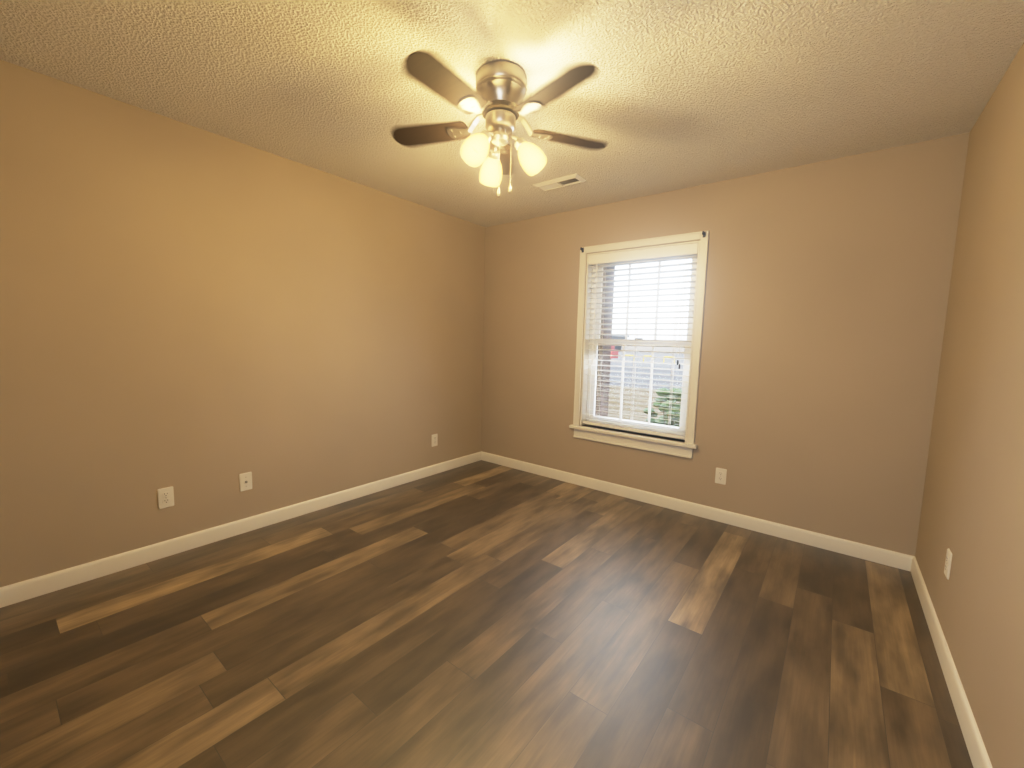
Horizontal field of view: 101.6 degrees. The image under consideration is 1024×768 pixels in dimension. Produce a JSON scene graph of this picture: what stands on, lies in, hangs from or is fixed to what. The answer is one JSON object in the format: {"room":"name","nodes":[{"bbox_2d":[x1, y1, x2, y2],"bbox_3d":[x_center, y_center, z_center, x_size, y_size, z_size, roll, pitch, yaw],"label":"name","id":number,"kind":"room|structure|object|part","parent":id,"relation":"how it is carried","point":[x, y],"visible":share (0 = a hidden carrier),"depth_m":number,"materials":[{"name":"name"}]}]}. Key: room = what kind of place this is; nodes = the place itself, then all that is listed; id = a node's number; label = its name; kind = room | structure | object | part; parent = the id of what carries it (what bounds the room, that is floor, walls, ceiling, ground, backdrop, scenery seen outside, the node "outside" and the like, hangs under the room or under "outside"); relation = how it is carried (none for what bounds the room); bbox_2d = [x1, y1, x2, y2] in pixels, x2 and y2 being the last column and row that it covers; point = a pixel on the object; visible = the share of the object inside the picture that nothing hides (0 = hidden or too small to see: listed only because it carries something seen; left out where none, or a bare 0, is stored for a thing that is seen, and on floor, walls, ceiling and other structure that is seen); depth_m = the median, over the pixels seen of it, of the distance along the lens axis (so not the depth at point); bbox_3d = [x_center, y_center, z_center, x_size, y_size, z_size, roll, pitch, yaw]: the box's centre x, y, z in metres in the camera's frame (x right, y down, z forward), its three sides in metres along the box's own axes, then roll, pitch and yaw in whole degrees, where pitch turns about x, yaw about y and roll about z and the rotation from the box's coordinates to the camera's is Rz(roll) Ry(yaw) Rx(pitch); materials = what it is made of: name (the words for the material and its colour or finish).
{"room":"empty bedroom","nodes":[
{"label":"empty bedroom","id":0,"kind":"room"},
{"bbox_2d":[0,60,485,586],"bbox_3d":[-1.411,-0.290,3.108,0.140,2.440,4.102,6,7,38],"label":"wall","id":1,"kind":"structure","parent":0,"point":[198,320],"depth_m":2.43,"materials":[{"name":"paint"}]},
{"bbox_2d":[157,486,173,508],"bbox_3d":[-1.976,0.649,2.385,0.008,0.116,0.072,6,7,38],"label":"electrical outlet","id":2,"kind":"object","parent":1,"relation":"attached to","point":[165,497],"visible":1,"depth_m":2.38,"materials":[{"name":"white plastic"}]},
{"bbox_2d":[0,452,480,607],"bbox_3d":[-1.442,0.891,3.102,0.013,0.092,3.622,6,7,38],"label":"baseboard","id":3,"kind":"structure","parent":1,"relation":"attached to","point":[14,593],"depth_m":2.50,"materials":[{"name":"white wood"}]},
{"bbox_2d":[239,472,251,490],"bbox_3d":[-1.721,0.633,2.704,0.017,0.116,0.072,6,7,38],"label":"outlet plate","id":4,"kind":"object","parent":1,"relation":"attached to","point":[245,480],"visible":1,"depth_m":2.70,"materials":[{"name":"white plastic"}]},
{"bbox_2d":[432,434,437,446],"bbox_3d":[-0.734,0.535,3.970,0.008,0.116,0.072,6,7,38],"label":"electrical outlet","id":5,"kind":"object","parent":1,"relation":"attached to","point":[434,439],"visible":1,"depth_m":3.97,"materials":[{"name":"white plastic"}]},
{"bbox_2d":[0,460,972,767],"bbox_3d":[-0.044,1.109,2.151,3.691,0.080,4.102,6,7,38],"label":"floor","id":6,"kind":"structure","parent":0,"point":[482,614],"depth_m":1.74,"materials":[{"name":"brown wood"}]},
{"bbox_2d":[0,0,1023,226],"bbox_3d":[0.019,-1.407,1.896,3.691,0.100,4.102,6,7,38],"label":"ceiling","id":7,"kind":"structure","parent":0,"point":[672,95],"depth_m":1.82,"materials":[{"name":"white paint"}]},
{"bbox_2d":[392,50,606,196],"bbox_3d":[-0.066,-1.087,1.829,1.023,0.529,0.999,6,7,38],"label":"fan","id":8,"kind":"object","parent":7,"relation":"hanging from","point":[496,97],"visible":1,"depth_m":1.78,"materials":[{"name":"silver metal"}]},
{"bbox_2d":[533,173,586,190],"bbox_3d":[0.344,-1.457,3.037,0.370,0.016,0.150,6,7,38],"label":"ceiling vent","id":9,"kind":"object","parent":7,"relation":"in","point":[561,182],"visible":1,"depth_m":3.01,"materials":[{"name":"white metal"}]},
{"bbox_2d":[481,132,969,555],"bbox_3d":[1.139,-0.016,3.526,3.691,3.140,0.340,6,7,38],"label":"wall","id":10,"kind":"structure","parent":0,"point":[827,287],"depth_m":2.77,"materials":[{"name":"paint"}]},
{"bbox_2d":[569,230,708,458],"bbox_3d":[1.026,-0.314,3.449,1.086,1.674,0.213,6,7,38],"label":"window","id":11,"kind":"structure","parent":10,"relation":"in","point":[686,447],"depth_m":3.44,"materials":[{"name":"white wood"}]},
{"bbox_2d":[583,243,697,438],"bbox_3d":[1.012,-0.342,3.427,0.888,1.469,0.075,6,7,38],"label":"window blinds","id":12,"kind":"object","parent":11,"relation":"attached to","point":[671,251],"visible":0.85,"depth_m":3.37,"materials":[{"name":"white plastic"}]},
{"bbox_3d":[1.068,-0.337,3.499,0.892,1.491,0.080,6,7,38],"label":"window sash","id":13,"kind":"part","parent":11,"relation":"part of","materials":[{"name":"white plastic"}]},
{"bbox_2d":[580,231,705,251],"bbox_3d":[0.986,-1.114,3.289,0.998,0.040,0.034,6,7,38],"label":"rod bracket","id":14,"kind":"object","parent":11,"relation":"attached to","point":[703,234],"visible":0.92,"depth_m":3.00,"materials":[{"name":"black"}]},
{"bbox_2d":[481,451,914,571],"bbox_3d":[1.007,0.914,3.481,3.411,0.092,0.013,6,7,38],"label":"baseboard","id":15,"kind":"structure","parent":10,"relation":"attached to","point":[863,551],"depth_m":3.04,"materials":[{"name":"white wood"}]},
{"bbox_2d":[715,468,726,484],"bbox_3d":[1.528,0.675,3.057,0.072,0.116,0.008,6,7,38],"label":"electrical outlet","id":16,"kind":"object","parent":10,"relation":"attached to","point":[720,475],"visible":1,"depth_m":3.05,"materials":[{"name":"white plastic"}]},
{"bbox_2d":[915,43,1023,767],"bbox_3d":[1.386,0.001,0.940,0.140,2.440,4.102,6,7,38],"label":"wall","id":17,"kind":"structure","parent":0,"point":[972,514],"depth_m":1.56,"materials":[{"name":"paint"}]},
{"bbox_2d":[944,548,951,579],"bbox_3d":[1.880,0.776,1.803,0.008,0.116,0.072,6,7,38],"label":"electrical outlet","id":18,"kind":"object","parent":17,"relation":"attached to","point":[948,560],"visible":0.98,"depth_m":1.79,"materials":[{"name":"white plastic"}]},
{"bbox_2d":[911,557,992,767],"bbox_3d":[1.234,1.169,1.026,0.013,0.092,3.622,6,7,38],"label":"baseboard","id":19,"kind":"structure","parent":17,"relation":"attached to","point":[978,754],"depth_m":1.56,"materials":[{"name":"white wood"}]},
{"label":"outside","id":20,"kind":"structure","parent":0,"visible":0},
{"bbox_2d":[608,385,680,424],"bbox_3d":[-3.597,0.215,16.616,100.000,0.200,14.358,6,7,38],"label":"lawn","id":21,"kind":"structure","parent":20,"point":[627,406],"depth_m":13.48,"materials":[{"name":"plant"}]},
{"bbox_2d":[643,388,681,426],"bbox_3d":[2.051,0.707,5.115,1.014,1.425,1.002,6,7,38],"label":"bush","id":22,"kind":"object","parent":21,"relation":"on","point":[663,409],"depth_m":5.10,"materials":[{"name":"green plant"}]},
{"bbox_2d":[609,364,682,389],"bbox_3d":[3.042,-1.290,33.162,150.000,0.190,20.000,6,7,38],"label":"road","id":23,"kind":"structure","parent":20,"point":[662,371],"depth_m":25.10,"materials":[{"name":"grey asphalt"}]},
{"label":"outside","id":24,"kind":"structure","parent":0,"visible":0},
{"bbox_2d":[610,351,683,367],"bbox_3d":[34.942,-7.063,98.085,260.000,0.180,122.000,6,7,38],"label":"lot","id":25,"kind":"structure","parent":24,"point":[640,359],"depth_m":55.08,"materials":[{"name":"grey asphalt"}]},
{"bbox_2d":[611,346,617,357],"bbox_3d":[11.167,-3.718,49.373,2.200,1.742,1.820,6,7,38],"label":"vehicle","id":26,"kind":"object","parent":25,"relation":"on","point":[613,352],"depth_m":48.83,"materials":[{"name":"red"}]},
{"bbox_2d":[612,335,628,349],"bbox_3d":[16.076,-12.224,121.367,32.000,4.400,13.000,6,7,38],"label":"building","id":27,"kind":"structure","parent":25,"relation":"on","point":[618,336],"materials":[{"name":"grey"}]},
{"bbox_2d":[621,344,684,353],"bbox_3d":[39.567,-9.568,106.988,20.000,3.200,10.000,6,7,38],"label":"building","id":28,"kind":"structure","parent":25,"relation":"on","point":[645,348],"materials":[{"name":"grey"}]}
]}

